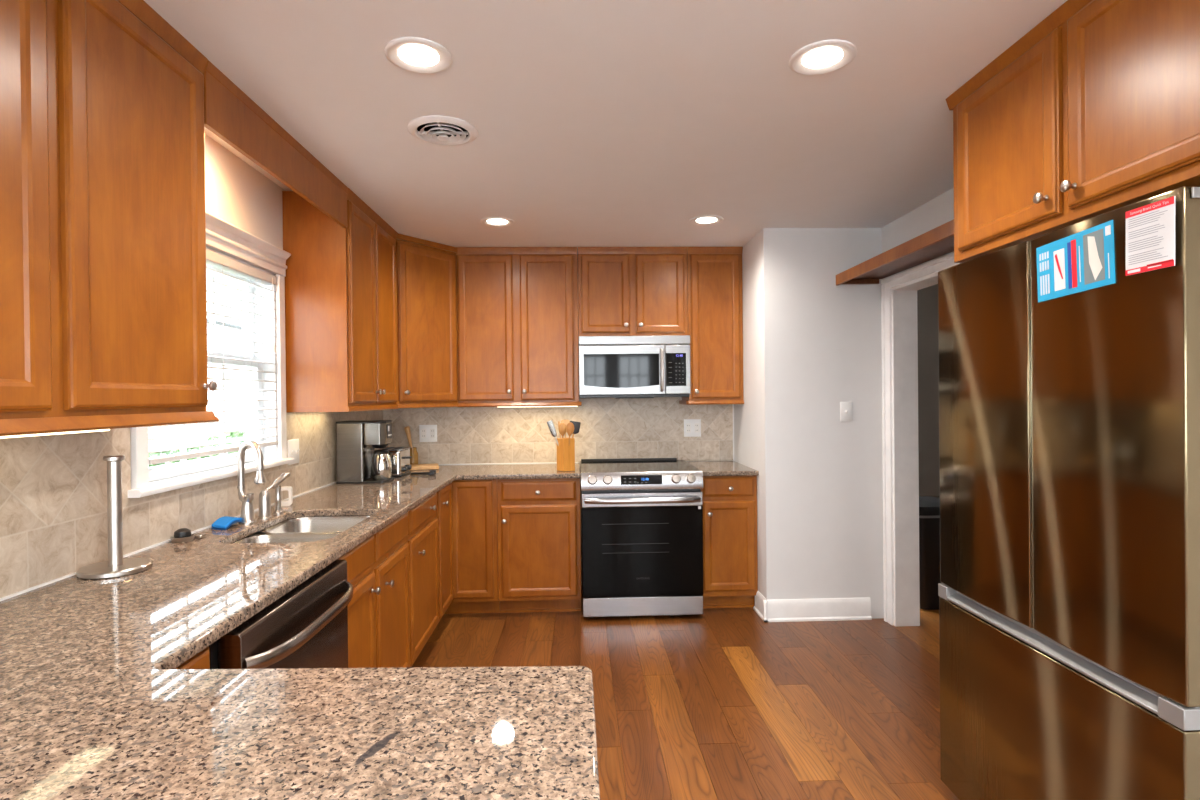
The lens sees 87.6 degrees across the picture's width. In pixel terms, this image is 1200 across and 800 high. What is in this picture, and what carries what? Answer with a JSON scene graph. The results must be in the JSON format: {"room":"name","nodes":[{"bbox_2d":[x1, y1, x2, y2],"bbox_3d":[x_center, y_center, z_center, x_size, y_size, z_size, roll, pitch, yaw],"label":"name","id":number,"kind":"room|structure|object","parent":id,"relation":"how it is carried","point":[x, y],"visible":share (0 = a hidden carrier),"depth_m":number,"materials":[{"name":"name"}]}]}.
{"room":"kitchen","nodes":[
{"label":"kitchen","id":0,"kind":"room"},
{"bbox_2d":[130,133,284,535],"bbox_3d":[-1.519,0.195,0.629,0.140,2.430,8.164,-1,0,-2],"label":"wall","id":1,"kind":"structure","parent":0,"point":[238,194],"depth_m":2.68,"materials":[{"name":"beige paint"}]},
{"bbox_2d":[0,0,218,435],"bbox_3d":[-1.302,-0.477,1.330,0.354,1.095,1.156,-1,0,-2],"label":"upper cabinet","id":2,"kind":"object","parent":1,"relation":"attached to","point":[103,296],"visible":1,"depth_m":1.46,"materials":[{"name":"brown wood"}]},
{"bbox_2d":[0,429,109,438],"bbox_3d":[-1.284,0.071,1.238,0.080,0.020,0.765,-1,0,-2],"label":"light","id":3,"kind":"object","parent":2,"relation":"attached to","point":[57,433],"visible":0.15,"depth_m":1.44,"materials":[{"name":"white plastic"}]},
{"bbox_2d":[0,410,382,597],"bbox_3d":[-1.507,0.219,2.386,0.009,0.535,4.374,-1,0,-2],"label":"backsplash","id":4,"kind":"structure","parent":1,"relation":"attached to","point":[53,488],"depth_m":1.82,"materials":[{"name":"tile"}]},
{"bbox_2d":[128,211,294,497],"bbox_3d":[-1.565,-0.200,2.500,0.190,1.012,1.070,-1,0,-2],"label":"window","id":5,"kind":"structure","parent":1,"relation":"in","point":[222,236],"depth_m":2.79,"materials":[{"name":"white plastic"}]},
{"bbox_2d":[148,249,277,464],"bbox_3d":[-1.524,-0.183,2.510,0.073,0.793,0.885,-1,0,-2],"label":"window blind","id":6,"kind":"object","parent":5,"relation":"attached to","point":[214,259],"visible":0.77,"depth_m":2.57,"materials":[{"name":"white plastic"}]},
{"bbox_2d":[287,439,299,464],"bbox_3d":[-1.519,0.257,3.116,0.018,0.122,0.118,-1,0,-2],"label":"switch plate","id":7,"kind":"object","parent":1,"relation":"attached to","point":[293,445],"visible":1,"depth_m":3.12,"materials":[{"name":"white plastic"}]},
{"bbox_2d":[282,189,398,411],"bbox_3d":[-1.378,-0.488,3.468,0.354,1.091,0.843,-1,0,-2],"label":"upper cabinet","id":8,"kind":"object","parent":1,"relation":"attached to","point":[341,284],"visible":0.97,"depth_m":3.06,"materials":[{"name":"brown wood"}]},
{"bbox_2d":[396,233,457,407],"bbox_3d":[-1.269,-0.494,4.227,0.605,1.089,0.681,-1,0,-2],"label":"upper cabinet","id":9,"kind":"object","parent":1,"relation":"attached to","point":[426,272],"visible":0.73,"depth_m":4.07,"materials":[{"name":"brown wood"}]},
{"bbox_2d":[144,0,1066,256],"bbox_3d":[1.160,-1.101,1.267,5.568,0.100,9.540,-1,0,-2],"label":"ceiling","id":10,"kind":"structure","parent":0,"point":[598,123],"depth_m":2.20,"materials":[{"name":"white paint"}]},
{"bbox_2d":[203,60,348,227],"bbox_3d":[-1.222,-0.934,2.471,0.038,0.193,1.161,-1,0,-2],"label":"valance","id":11,"kind":"object","parent":10,"relation":"attached to","point":[230,114],"visible":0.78,"depth_m":2.27,"materials":[{"name":"brown wood"}]},
{"bbox_2d":[384,37,451,73],"bbox_3d":[-0.545,-1.032,1.882,0.196,0.008,0.196,-1,0,-2],"label":"recessed light","id":12,"kind":"object","parent":10,"relation":"in","point":[412,54],"visible":1,"depth_m":1.87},
{"bbox_2d":[407,115,477,145],"bbox_3d":[-0.604,-1.022,2.413,0.264,0.032,0.264,-1,0,-2],"label":"ceiling vent","id":13,"kind":"object","parent":10,"relation":"in","point":[439,130],"visible":1,"depth_m":2.39,"materials":[{"name":"white metal"}]},
{"bbox_2d":[480,217,513,226],"bbox_3d":[-0.600,-1.040,3.660,0.196,0.008,0.196,-1,0,-2],"label":"recessed light","id":14,"kind":"object","parent":10,"relation":"in","point":[488,221],"visible":1,"depth_m":3.65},
{"bbox_2d":[690,215,723,225],"bbox_3d":[0.626,-1.053,3.675,0.196,0.008,0.196,-1,0,-2],"label":"recessed light","id":15,"kind":"object","parent":10,"relation":"in","point":[705,220],"visible":1,"depth_m":3.67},
{"bbox_2d":[789,39,856,75],"bbox_3d":[0.681,-1.045,1.918,0.196,0.008,0.196,-1,0,-2],"label":"recessed light","id":16,"kind":"object","parent":10,"relation":"in","point":[825,56],"visible":1,"depth_m":1.91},
{"bbox_2d":[577,257,732,585],"bbox_3d":[-0.301,0.163,4.687,2.584,2.430,0.140,-1,0,-2],"label":"wall","id":17,"kind":"structure","parent":0,"point":[577,257],"depth_m":4.63,"materials":[{"name":"beige paint"}]},
{"bbox_2d":[419,425,436,441],"bbox_3d":[-1.255,0.244,4.570,0.128,0.125,0.008,-1,0,-2],"label":"outlet plate","id":18,"kind":"object","parent":17,"relation":"attached to","point":[427,433],"visible":1,"depth_m":4.57,"materials":[{"name":"white plastic"}]},
{"bbox_2d":[421,429,425,437],"bbox_3d":[-1.287,0.244,4.566,0.034,0.068,0.002,-1,0,-2],"label":"receptacle","id":19,"kind":"object","parent":18,"relation":"attached to","point":[423,431],"depth_m":4.57,"materials":[{"name":"white plastic"}]},
{"bbox_2d":[430,429,434,437],"bbox_3d":[-1.223,0.244,4.569,0.034,0.068,0.002,-1,0,-2],"label":"receptacle","id":20,"kind":"object","parent":18,"relation":"attached to","point":[432,431],"depth_m":4.57,"materials":[{"name":"white plastic"}]},
{"bbox_2d":[456,247,581,406],"bbox_3d":[-0.560,-0.501,4.422,0.846,1.091,0.346,-1,0,-2],"label":"upper cabinet","id":21,"kind":"object","parent":17,"relation":"attached to","point":[517,307],"visible":1,"depth_m":4.29,"materials":[{"name":"brown wood"}]},
{"bbox_2d":[520,406,576,406],"bbox_3d":[-0.431,0.038,4.331,0.565,0.020,0.041,-1,0,-2],"label":"light","id":22,"kind":"object","parent":21,"relation":"attached to","point":[520,406],"visible":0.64,"depth_m":4.32,"materials":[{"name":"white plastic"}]},
{"bbox_2d":[383,395,732,463],"bbox_3d":[-0.296,0.171,4.613,2.571,0.585,0.009,-1,0,-2],"label":"backsplash","id":23,"kind":"structure","parent":17,"relation":"attached to","point":[610,428],"depth_m":4.61,"materials":[{"name":"tile"}]},
{"bbox_2d":[578,247,687,336],"bbox_3d":[0.224,-0.747,4.449,0.758,0.617,0.346,-1,0,-2],"label":"upper cabinet","id":24,"kind":"object","parent":17,"relation":"attached to","point":[623,291],"visible":0.96,"depth_m":4.31,"materials":[{"name":"brown wood"}]},
{"bbox_2d":[578,335,690,398],"bbox_3d":[0.230,-0.224,4.403,0.758,0.424,0.438,-1,0,-2],"label":"microwave","id":25,"kind":"object","parent":24,"relation":"attached to","point":[616,367],"visible":1,"depth_m":4.23,"materials":[{"name":"silver metal"}]},
{"bbox_2d":[684,419,700,436],"bbox_3d":[0.686,0.207,4.639,0.126,0.130,0.008,-1,0,-2],"label":"outlet plate","id":26,"kind":"object","parent":17,"relation":"attached to","point":[692,427],"visible":1,"depth_m":4.64,"materials":[{"name":"white plastic"}]},
{"bbox_2d":[686,423,690,432],"bbox_3d":[0.654,0.207,4.635,0.034,0.068,0.002,-1,0,-2],"label":"receptacle","id":27,"kind":"object","parent":26,"relation":"attached to","point":[688,425],"depth_m":4.64,"materials":[{"name":"white plastic"}]},
{"bbox_2d":[694,423,698,432],"bbox_3d":[0.717,0.207,4.638,0.034,0.068,0.002,-1,0,-2],"label":"receptacle","id":28,"kind":"object","parent":26,"relation":"attached to","point":[696,425],"depth_m":4.64,"materials":[{"name":"white plastic"}]},
{"bbox_2d":[679,247,743,404],"bbox_3d":[0.789,-0.516,4.470,0.402,1.091,0.346,-1,0,-2],"label":"upper cabinet","id":29,"kind":"object","parent":17,"relation":"attached to","point":[714,274],"visible":0.99,"depth_m":4.34,"materials":[{"name":"brown wood"}]},
{"bbox_2d":[412,586,958,799],"bbox_3d":[1.223,1.380,1.300,5.641,0.004,9.500,-1,0,-2],"label":"floor","id":30,"kind":"structure","parent":0,"point":[716,703],"depth_m":2.92,"materials":[{"name":"brown wood"}]},
{"bbox_2d":[176,646,209,668],"bbox_3d":[-1.142,0.962,1.244,0.617,0.881,0.240,-1,0,-2],"label":"base cabinet","id":31,"kind":"object","parent":30,"relation":"on","point":[201,660],"visible":0.04,"depth_m":1.32,"materials":[{"name":"brown wood"}]},
{"bbox_2d":[209,560,352,668],"bbox_3d":[-1.084,0.963,1.720,0.671,0.870,0.670,-1,0,-2],"label":"dishwasher","id":32,"kind":"object","parent":30,"relation":"on","point":[306,627],"visible":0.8,"depth_m":1.68,"materials":[{"name":"black metal"}]},
{"bbox_2d":[209,641,217,668],"bbox_3d":[-1.147,0.912,1.713,0.546,0.758,0.662,-1,0,-2],"label":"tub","id":33,"kind":"object","parent":32,"relation":"in","point":[213,647],"depth_m":1.41,"materials":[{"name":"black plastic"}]},
{"bbox_2d":[337,512,409,667],"bbox_3d":[-1.171,0.956,2.511,0.648,0.881,0.902,-1,0,-2],"label":"base cabinet","id":34,"kind":"object","parent":30,"relation":"on","point":[378,567],"visible":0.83,"depth_m":2.52,"materials":[{"name":"brown wood"}]},
{"bbox_2d":[407,493,438,666],"bbox_3d":[-1.198,0.953,3.270,0.648,0.881,0.612,-1,0,-2],"label":"base cabinet","id":35,"kind":"object","parent":30,"relation":"on","point":[422,538],"visible":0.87,"depth_m":3.23,"materials":[{"name":"brown wood"}]},
{"bbox_2d":[436,479,499,624],"bbox_3d":[-1.105,0.948,4.080,0.894,0.881,0.998,-1,0,-2],"label":"base cabinet","id":36,"kind":"object","parent":30,"relation":"on","point":[466,513],"visible":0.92,"depth_m":3.98,"materials":[{"name":"brown wood"}]},
{"bbox_2d":[497,478,580,612],"bbox_3d":[-0.398,0.940,4.280,0.530,0.881,0.650,-1,0,-2],"label":"base cabinet","id":37,"kind":"object","parent":30,"relation":"on","point":[539,520],"visible":0.96,"depth_m":4.00,"materials":[{"name":"brown wood"}]},
{"bbox_2d":[580,458,703,616],"bbox_3d":[0.255,0.904,4.228,0.764,0.942,0.800,-1,0,-2],"label":"range","id":38,"kind":"object","parent":30,"relation":"on","point":[642,518],"visible":1,"depth_m":3.90,"materials":[{"name":"silver metal"}]},
{"bbox_2d":[580,460,699,471],"bbox_3d":[0.248,0.454,4.276,0.764,0.010,0.700,-1,0,-2],"label":"cooktop","id":39,"kind":"object","parent":38,"relation":"in","point":[585,465],"depth_m":4.24,"materials":[{"name":"black glass"}]},
{"bbox_2d":[581,491,703,597],"bbox_3d":[0.267,0.901,3.888,0.756,0.646,0.121,-1,0,-2],"label":"oven","id":40,"kind":"object","parent":38,"relation":"in","point":[636,544],"depth_m":3.90,"materials":[{"name":"black glass"}]},
{"bbox_2d":[701,476,757,607],"bbox_3d":[0.823,0.927,4.323,0.376,0.881,0.650,-1,0,-2],"label":"base cabinet","id":41,"kind":"object","parent":30,"relation":"on","point":[730,557],"visible":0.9,"depth_m":4.04,"materials":[{"name":"brown wood"}]},
{"bbox_2d":[686,461,758,475],"bbox_3d":[0.817,0.470,4.327,0.378,0.031,0.644,-1,0,-2],"label":"countertop","id":42,"kind":"structure","parent":41,"relation":"on","point":[709,468],"depth_m":4.15,"materials":[{"name":"brown stone"}]},
{"bbox_2d":[919,496,941,609],"bbox_3d":[2.193,1.009,4.185,0.374,0.688,0.414,-1,0,-2],"label":"trash can","id":43,"kind":"object","parent":30,"relation":"on","point":[929,507],"visible":0.38,"depth_m":4.01,"materials":[{"name":"black plastic"}]},
{"bbox_2d":[938,186,1199,799],"bbox_3d":[1.508,0.461,1.752,0.628,1.819,0.894,-1,0,-2],"label":"refrigerator","id":44,"kind":"object","parent":30,"relation":"on","point":[1069,589],"visible":0.99,"depth_m":1.59,"materials":[{"name":"grey metal"}]},
{"bbox_2d":[1036,220,1115,301],"bbox_3d":[1.190,-0.342,1.576,0.003,0.156,0.247,-1,0,-2],"label":"leaflet","id":45,"kind":"object","parent":44,"relation":"attached to","point":[1084,260],"visible":1,"depth_m":1.56,"materials":[{"name":"blue paper"}]},
{"bbox_2d":[1083,229,1104,284],"bbox_3d":[1.191,-0.345,1.510,0.001,0.124,0.064,-1,0,-2],"label":"picture","id":46,"kind":"object","parent":45,"relation":"attached to","point":[1093,239],"depth_m":1.51},
{"bbox_2d":[1125,196,1174,275],"bbox_3d":[1.198,-0.354,1.365,0.003,0.146,0.117,-1,0,-2],"label":"leaflet","id":47,"kind":"object","parent":44,"relation":"attached to","point":[1150,228],"visible":1,"depth_m":1.36,"materials":[{"name":"white paper"}]},
{"bbox_3d":[-0.735,0.960,0.764,1.396,0.881,0.731,-1,0,-2],"label":"base cabinet","id":48,"kind":"object","parent":30,"relation":"on","visible":0},
{"bbox_2d":[0,463,599,799],"bbox_3d":[-0.778,0.495,2.413,1.442,0.031,4.355,-1,0,-2],"label":"countertop","id":49,"kind":"structure","parent":48,"relation":"on","point":[95,703],"depth_m":0.99,"materials":[{"name":"brown stone"}]},
{"bbox_2d":[76,455,152,578],"bbox_3d":[-1.386,0.324,1.788,0.172,0.330,0.172,-1,0,-2],"label":"towel stand","id":50,"kind":"object","parent":49,"relation":"on","point":[116,566],"visible":1,"depth_m":1.77,"materials":[{"name":"silver metal"}]},
{"bbox_2d":[170,528,205,542],"bbox_3d":[-1.440,0.466,2.179,0.082,0.044,0.096,-1,0,-2],"label":"scrub brush","id":51,"kind":"object","parent":49,"relation":"on","point":[181,535],"visible":1,"depth_m":2.15,"materials":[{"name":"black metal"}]},
{"bbox_2d":[211,516,241,529],"bbox_3d":[-1.433,0.470,2.407,0.067,0.035,0.146,-1,0,-2],"label":"sponge","id":52,"kind":"object","parent":49,"relation":"on","point":[223,523],"visible":1,"depth_m":2.37,"materials":[{"name":"blue plastic"}]},
{"bbox_2d":[237,440,265,524],"bbox_3d":[-1.372,0.321,2.455,0.155,0.330,0.060,0,0,34],"label":"faucet","id":53,"kind":"object","parent":49,"relation":"on","point":[247,508],"visible":1,"depth_m":2.45,"materials":[{"name":"silver metal"}]},
{"bbox_2d":[258,485,272,518],"bbox_3d":[-1.379,0.421,2.587,0.052,0.128,0.081,-1,0,-2],"label":"tap","id":54,"kind":"object","parent":49,"relation":"on","point":[264,496],"visible":1,"depth_m":2.56,"materials":[{"name":"silver metal"}]},
{"bbox_2d":[272,472,290,514],"bbox_3d":[-1.369,0.400,2.680,0.040,0.170,0.099,-1,0,10],"label":"sprayer","id":55,"kind":"object","parent":49,"relation":"on","point":[276,485],"visible":1,"depth_m":2.66,"materials":[{"name":"silver metal"}]},
{"bbox_2d":[281,486,292,506],"bbox_3d":[-1.443,0.442,2.870,0.056,0.086,0.038,-1,0,-20],"label":"electrical outlet","id":56,"kind":"object","parent":49,"relation":"on","point":[289,502],"visible":0.71,"depth_m":2.86,"materials":[{"name":"white plastic"}]},
{"bbox_2d":[231,516,369,543],"bbox_3d":[-1.140,0.599,2.446,0.418,0.170,0.671,-1,0,-2],"label":"sink","id":57,"kind":"object","parent":49,"relation":"in","point":[313,528],"visible":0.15,"depth_m":2.68,"materials":[{"name":"silver metal"}]},
{"bbox_2d":[336,420,393,483],"bbox_3d":[-1.379,0.301,3.699,0.289,0.355,0.212,-1,0,-2],"label":"coffee maker","id":58,"kind":"object","parent":49,"relation":"on","point":[356,441],"visible":0.99,"depth_m":3.60,"materials":[{"name":"silver metal"}]},
{"bbox_2d":[372,444,387,447],"bbox_3d":[-1.303,0.271,3.702,0.110,0.026,0.110,-1,0,-2],"label":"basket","id":59,"kind":"object","parent":58,"relation":"on","point":[383,445],"depth_m":3.67,"materials":[{"name":"black plastic"}]},
{"bbox_2d":[371,450,391,479],"bbox_3d":[-1.292,0.381,3.675,0.116,0.172,0.173,-1,0,-2],"label":"coffee carafe","id":60,"kind":"object","parent":58,"relation":"on","point":[381,465],"visible":1,"depth_m":3.66,"materials":[{"name":"silver metal"}]},
{"bbox_2d":[376,447,411,476],"bbox_3d":[-1.297,0.390,3.968,0.193,0.174,0.240,-1,0,-2],"label":"toaster","id":61,"kind":"object","parent":49,"relation":"on","point":[400,457],"visible":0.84,"depth_m":3.88,"materials":[{"name":"silver metal"}]},
{"bbox_2d":[409,447,417,463],"bbox_3d":[-1.347,0.408,4.502,0.076,0.134,0.076,-1,0,-2],"label":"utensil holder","id":62,"kind":"object","parent":49,"relation":"on","point":[413,451],"visible":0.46,"depth_m":4.47,"materials":[{"name":"brown wood"}]},
{"bbox_2d":[404,426,412,447],"bbox_3d":[-1.370,0.327,4.491,0.066,0.277,0.041,-1,0,-2],"label":"wooden spatula","id":63,"kind":"object","parent":62,"relation":"in","point":[407,429],"visible":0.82,"depth_m":4.48,"materials":[{"name":"brown wood"}]},
{"bbox_2d":[411,470,435,475],"bbox_3d":[-1.120,0.460,3.957,0.176,0.028,0.075,-1,0,8],"label":"tongs","id":64,"kind":"object","parent":49,"relation":"on","point":[431,472],"visible":1,"depth_m":3.96,"materials":[{"name":"black plastic"}]},
{"bbox_2d":[410,463,438,469],"bbox_3d":[-1.250,0.463,4.330,0.260,0.023,0.180,-1,0,-16],"label":"cutting board","id":65,"kind":"object","parent":49,"relation":"on","point":[435,465],"visible":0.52,"depth_m":4.27,"materials":[{"name":"brown wood"}]},
{"bbox_2d":[556,438,574,471],"bbox_3d":[-0.226,0.358,4.121,0.088,0.214,0.088,-1,0,-35],"label":"utensil holder","id":66,"kind":"object","parent":49,"relation":"on","point":[565,453],"visible":0.96,"depth_m":4.09,"materials":[{"name":"brown wood"}]},
{"bbox_2d":[547,420,557,444],"bbox_3d":[-0.280,0.290,4.114,0.135,0.317,0.012,-1,0,-6],"label":"slotted turner","id":67,"kind":"object","parent":66,"relation":"in","point":[552,429],"visible":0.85,"depth_m":4.11,"materials":[{"name":"silver metal"}]},
{"bbox_2d":[558,422,565,438],"bbox_3d":[-0.238,0.296,4.086,0.037,0.302,0.054,0,0,43],"label":"wooden spoon","id":68,"kind":"object","parent":66,"relation":"in","point":[562,427],"visible":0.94,"depth_m":4.07,"materials":[{"name":"brown wood"}]},
{"bbox_2d":[561,420,569,438],"bbox_3d":[-0.227,0.288,4.140,0.060,0.316,0.030,-1,0,-2],"label":"wooden spatula","id":69,"kind":"object","parent":66,"relation":"in","point":[565,422],"visible":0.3,"depth_m":4.15,"materials":[{"name":"brown wood"}]},
{"bbox_2d":[566,422,573,445],"bbox_3d":[-0.201,0.296,4.082,0.064,0.302,0.031,0,0,32],"label":"wooden spoon","id":70,"kind":"object","parent":66,"relation":"in","point":[570,427],"visible":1,"depth_m":4.07,"materials":[{"name":"brown wood"}]},
{"bbox_2d":[570,421,580,437],"bbox_3d":[-0.173,0.291,4.112,0.094,0.311,0.021,-1,0,15],"label":"black turner","id":71,"kind":"object","parent":66,"relation":"in","point":[576,424],"visible":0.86,"depth_m":4.11,"materials":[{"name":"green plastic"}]},
{"bbox_2d":[734,228,883,618],"bbox_3d":[1.375,0.147,4.349,0.742,2.430,0.934,-1,0,-2],"label":"wall","id":72,"kind":"structure","parent":0,"point":[812,344],"depth_m":3.88,"materials":[{"name":"beige paint"}]},
{"bbox_2d":[0,404,733,600],"bbox_3d":[-0.215,0.232,2.427,2.575,0.488,4.365,-1,0,-2],"label":"trim","id":73,"kind":"structure","parent":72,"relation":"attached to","point":[206,527],"depth_m":2.11,"materials":[{"name":"beige tile"}]},
{"bbox_2d":[753,591,767,621],"bbox_3d":[1.018,1.302,3.973,0.022,0.132,0.242,-1,0,-2],"label":"baseboard","id":74,"kind":"structure","parent":72,"relation":"attached to","point":[758,607],"depth_m":3.96,"materials":[{"name":"white wood"}]},
{"bbox_2d":[763,597,871,621],"bbox_3d":[1.346,1.299,3.875,0.671,0.132,0.022,-1,0,-2],"label":"baseboard","id":75,"kind":"structure","parent":72,"relation":"attached to","point":[822,609],"depth_m":3.87,"materials":[{"name":"white wood"}]},
{"bbox_2d":[840,402,851,420],"bbox_3d":[1.529,0.072,3.878,0.076,0.122,0.018,-1,0,-2],"label":"switch plate","id":76,"kind":"object","parent":72,"relation":"attached to","point":[845,407],"visible":1,"depth_m":3.88,"materials":[{"name":"white plastic"}]},
{"bbox_2d":[881,188,953,279],"bbox_3d":[1.958,0.160,0.356,0.140,2.430,7.370,-1,0,-2],"label":"wall","id":77,"kind":"structure","parent":0,"point":[938,211],"depth_m":3.46,"materials":[{"name":"beige paint"}]},
{"bbox_2d":[836,219,953,284],"bbox_3d":[1.636,-0.740,3.044,0.292,0.064,1.682,-1,0,-2],"label":"wall shelf","id":78,"kind":"object","parent":77,"relation":"attached to","point":[939,241],"visible":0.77,"depth_m":3.26,"materials":[{"name":"brown wood"}]},
{"bbox_2d":[881,253,959,625],"bbox_3d":[1.847,0.315,3.232,0.171,2.095,1.255,-1,0,-2],"label":"door frame","id":79,"kind":"structure","parent":77,"relation":"in","point":[899,326],"depth_m":3.76,"materials":[{"name":"white wood"}]},
{"bbox_2d":[946,0,1199,262],"bbox_3d":[1.516,-0.767,1.657,0.628,0.576,1.100,-1,0,-2],"label":"upper cabinet","id":80,"kind":"object","parent":77,"relation":"attached to","point":[1094,110],"visible":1,"depth_m":1.62,"materials":[{"name":"brown wood"}]},
{"bbox_2d":[917,284,939,497],"bbox_3d":[2.913,0.137,3.081,1.962,2.430,4.150,-1,0,-2],"label":"wall","id":81,"kind":"structure","parent":0,"point":[927,298],"depth_m":5.05,"materials":[{"name":"beige paint"}]},
{"label":"outside","id":82,"kind":"structure","parent":0,"visible":0},
{"bbox_3d":[-21.471,2.078,19.507,38.431,0.100,39.500,-1,0,-2],"label":"garden","id":83,"kind":"object","parent":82,"visible":0},
{"bbox_2d":[149,441,219,466],"bbox_3d":[-6.955,1.307,10.378,1.465,1.267,1.478,-1,0,-2],"label":"shrub","id":84,"kind":"object","parent":83,"relation":"on","point":[157,454],"visible":0.06,"depth_m":10.18,"materials":[{"name":"green plant"}]},
{"bbox_2d":[148,273,245,462],"bbox_3d":[-12.919,-1.198,16.796,6.600,6.300,18.500,-1,0,-2],"label":"neighbouring house","id":85,"kind":"structure","parent":83,"relation":"on","point":[231,343],"depth_m":17.00,"materials":[{"name":"white"}]},
{"bbox_2d":[192,431,245,459],"bbox_3d":[-7.219,1.256,12.361,1.449,1.357,1.421,0,0,27],"label":"shrub","id":86,"kind":"object","parent":83,"relation":"on","point":[230,435],"visible":0.06,"depth_m":12.17,"materials":[{"name":"green plant"}]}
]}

